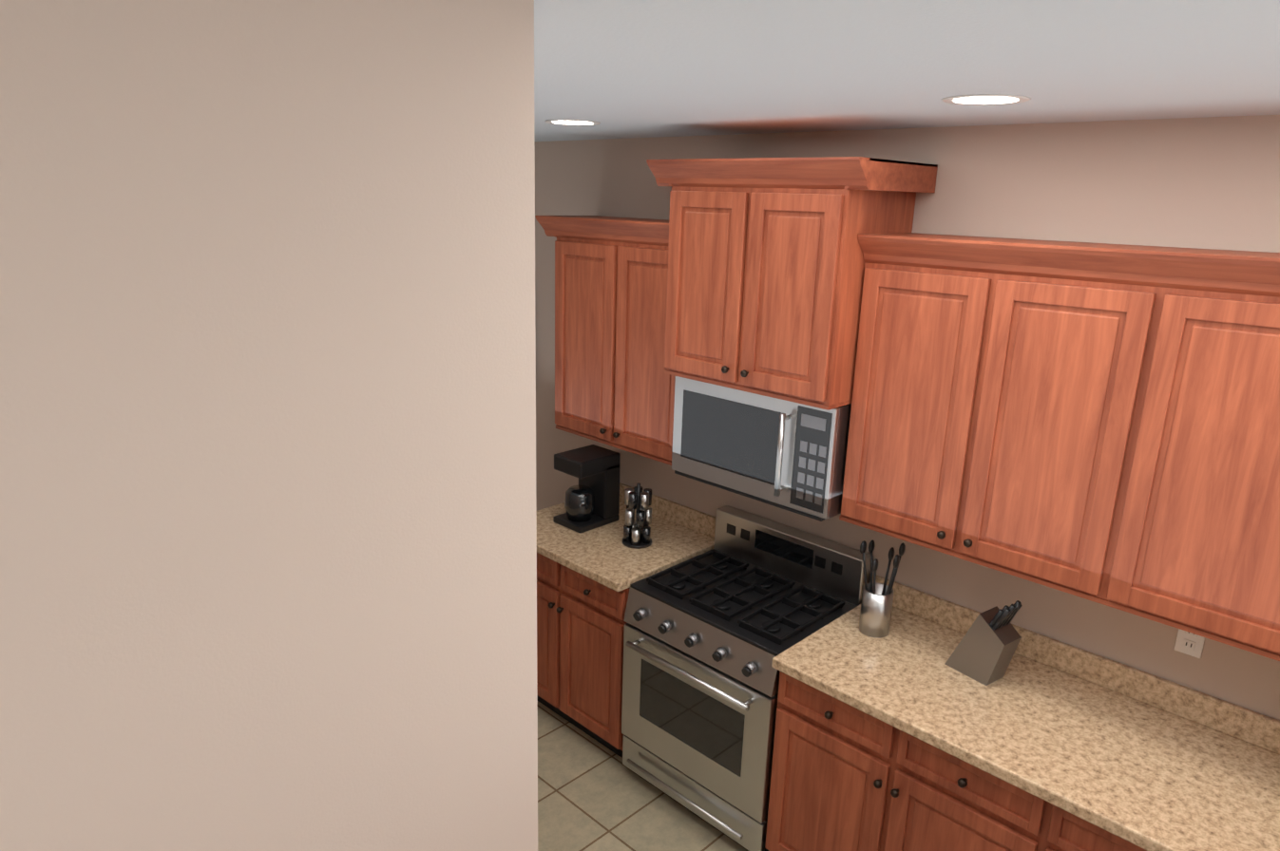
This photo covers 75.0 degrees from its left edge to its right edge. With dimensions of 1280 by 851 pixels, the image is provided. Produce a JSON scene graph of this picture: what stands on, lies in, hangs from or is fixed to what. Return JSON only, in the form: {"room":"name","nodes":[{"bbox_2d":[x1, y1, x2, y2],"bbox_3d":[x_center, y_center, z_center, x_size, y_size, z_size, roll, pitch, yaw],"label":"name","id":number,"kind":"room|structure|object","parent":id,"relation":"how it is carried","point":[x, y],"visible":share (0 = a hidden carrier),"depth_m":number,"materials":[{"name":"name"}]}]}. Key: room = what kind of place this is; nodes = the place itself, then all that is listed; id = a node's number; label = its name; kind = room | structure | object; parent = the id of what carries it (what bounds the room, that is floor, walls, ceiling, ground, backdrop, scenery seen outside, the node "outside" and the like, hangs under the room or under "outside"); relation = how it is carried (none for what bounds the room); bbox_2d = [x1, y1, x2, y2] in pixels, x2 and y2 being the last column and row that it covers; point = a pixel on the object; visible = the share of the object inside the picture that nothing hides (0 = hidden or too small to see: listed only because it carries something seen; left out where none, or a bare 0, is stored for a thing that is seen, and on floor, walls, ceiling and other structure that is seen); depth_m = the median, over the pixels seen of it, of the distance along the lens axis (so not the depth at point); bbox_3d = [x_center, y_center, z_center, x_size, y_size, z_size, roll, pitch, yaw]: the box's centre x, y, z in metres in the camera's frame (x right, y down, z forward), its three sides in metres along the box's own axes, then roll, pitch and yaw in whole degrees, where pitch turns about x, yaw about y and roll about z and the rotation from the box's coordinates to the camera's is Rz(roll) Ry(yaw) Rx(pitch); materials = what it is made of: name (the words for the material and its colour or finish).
{"room":"kitchen","nodes":[
{"label":"kitchen","id":0,"kind":"room"},
{"bbox_2d":[0,0,537,850],"bbox_3d":[-1.659,0.471,2.300,3.314,2.740,0.848,16,21,42],"label":"wall","id":1,"kind":"structure","parent":0,"point":[268,545],"depth_m":0.98,"materials":[{"name":"beige paint"}]},
{"bbox_2d":[537,701,748,850],"bbox_3d":[-1.913,1.686,3.136,7.870,0.060,4.890,16,21,42],"label":"floor","id":2,"kind":"structure","parent":0,"point":[594,795],"depth_m":3.51,"materials":[{"name":"beige tile"}]},
{"bbox_2d":[536,553,630,758],"bbox_3d":[-0.163,0.979,4.093,0.848,0.893,0.686,16,21,42],"label":"base cabinet","id":3,"kind":"object","parent":2,"relation":"on","point":[581,622],"visible":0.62,"depth_m":3.77,"materials":[{"name":"brown wood"}]},
{"bbox_2d":[621,505,873,850],"bbox_3d":[0.407,1.042,3.509,0.758,1.115,0.712,16,21,42],"label":"range","id":4,"kind":"object","parent":2,"relation":"on","point":[709,636],"visible":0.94,"depth_m":3.34,"materials":[{"name":"silver metal"}]},
{"bbox_2d":[764,671,1146,850],"bbox_3d":[1.185,1.368,2.824,1.388,0.893,0.686,16,21,42],"label":"base cabinet","id":5,"kind":"object","parent":2,"relation":"on","point":[845,777],"visible":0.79,"depth_m":2.73,"materials":[{"name":"brown wood"}]},
{"bbox_2d":[536,482,1279,850],"bbox_3d":[0.870,0.774,2.995,3.760,0.140,0.688,16,21,42],"label":"countertop","id":6,"kind":"structure","parent":5,"relation":"on","point":[1141,758],"depth_m":2.63,"materials":[{"name":"stone"}]},
{"bbox_2d":[553,444,620,534],"bbox_3d":[-0.258,0.301,4.045,0.200,0.350,0.260,16,21,42],"label":"coffee maker","id":7,"kind":"object","parent":6,"relation":"on","point":[591,500],"visible":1,"depth_m":3.99,"materials":[{"name":"black plastic"}]},
{"bbox_2d":[622,482,651,549],"bbox_3d":[-0.009,0.402,3.818,0.140,0.290,0.138,16,21,42],"label":"spice rack","id":8,"kind":"object","parent":6,"relation":"on","point":[637,533],"visible":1,"depth_m":3.79,"materials":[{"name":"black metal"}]},
{"bbox_2d":[859,540,905,638],"bbox_3d":[0.883,0.597,3.078,0.147,0.357,0.175,16,21,42],"label":"canister","id":9,"kind":"object","parent":6,"relation":"on","point":[876,606],"visible":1,"depth_m":3.06,"materials":[{"name":"silver metal"}]},
{"bbox_2d":[945,600,1022,686],"bbox_3d":[1.166,0.701,2.820,0.214,0.309,0.133,16,21,42],"label":"knife block","id":10,"kind":"object","parent":6,"relation":"on","point":[983,652],"visible":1,"depth_m":2.78,"materials":[{"name":"grey wood"}]},
{"bbox_2d":[534,114,1279,720],"bbox_3d":[0.896,0.236,3.424,5.290,2.740,0.120,16,21,42],"label":"wall","id":11,"kind":"structure","parent":0,"point":[1207,183],"depth_m":2.80,"materials":[{"name":"beige paint"}]},
{"bbox_2d":[534,215,675,465],"bbox_3d":[-0.040,-0.422,3.845,0.921,1.027,0.381,16,21,42],"label":"upper cabinet","id":12,"kind":"object","parent":11,"relation":"attached to","point":[614,385],"visible":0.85,"depth_m":3.73,"materials":[{"name":"brown wood"}]},
{"bbox_2d":[646,156,937,410],"bbox_3d":[0.520,-0.561,3.139,0.906,0.822,0.526,16,21,42],"label":"upper cabinet","id":13,"kind":"object","parent":11,"relation":"attached to","point":[766,271],"visible":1,"depth_m":2.91,"materials":[{"name":"brown wood"}]},
{"bbox_2d":[671,376,851,521],"bbox_3d":[0.528,0.040,3.332,0.758,0.427,0.446,16,21,42],"label":"microwave","id":14,"kind":"object","parent":13,"relation":"attached to","point":[787,455],"visible":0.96,"depth_m":3.16,"materials":[{"name":"silver metal"}]},
{"bbox_2d":[839,232,1279,661],"bbox_3d":[1.589,0.048,2.311,2.117,1.027,0.381,16,21,42],"label":"upper cabinet","id":15,"kind":"object","parent":11,"relation":"attached to","point":[1098,423],"visible":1,"depth_m":2.41,"materials":[{"name":"brown wood"}]},
{"bbox_2d":[1173,629,1204,658],"bbox_3d":[1.718,0.663,2.602,0.072,0.115,0.008,16,21,42],"label":"outlet","id":16,"kind":"object","parent":11,"relation":"attached to","point":[1189,643],"visible":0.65,"depth_m":2.60,"materials":[{"name":"white plastic"}]},
{"bbox_2d":[534,0,1279,141],"bbox_3d":[-0.391,-0.615,1.029,11.920,0.100,4.890,16,21,42],"label":"ceiling","id":17,"kind":"structure","parent":0,"point":[633,68],"depth_m":1.59,"materials":[{"name":"white paint"}]},
{"bbox_2d":[544,119,600,125],"bbox_3d":[-0.248,-1.123,3.084,0.235,0.005,0.223,16,21,42],"label":"recessed light","id":18,"kind":"object","parent":17,"relation":"in","point":[556,122],"depth_m":3.09,"materials":[{"name":"white"}]},
{"bbox_2d":[941,94,1031,105],"bbox_3d":[0.861,-0.813,2.079,0.213,0.005,0.227,16,21,42],"label":"recessed light","id":19,"kind":"object","parent":17,"relation":"in","point":[985,99],"depth_m":2.08,"materials":[{"name":"white"}]}
]}

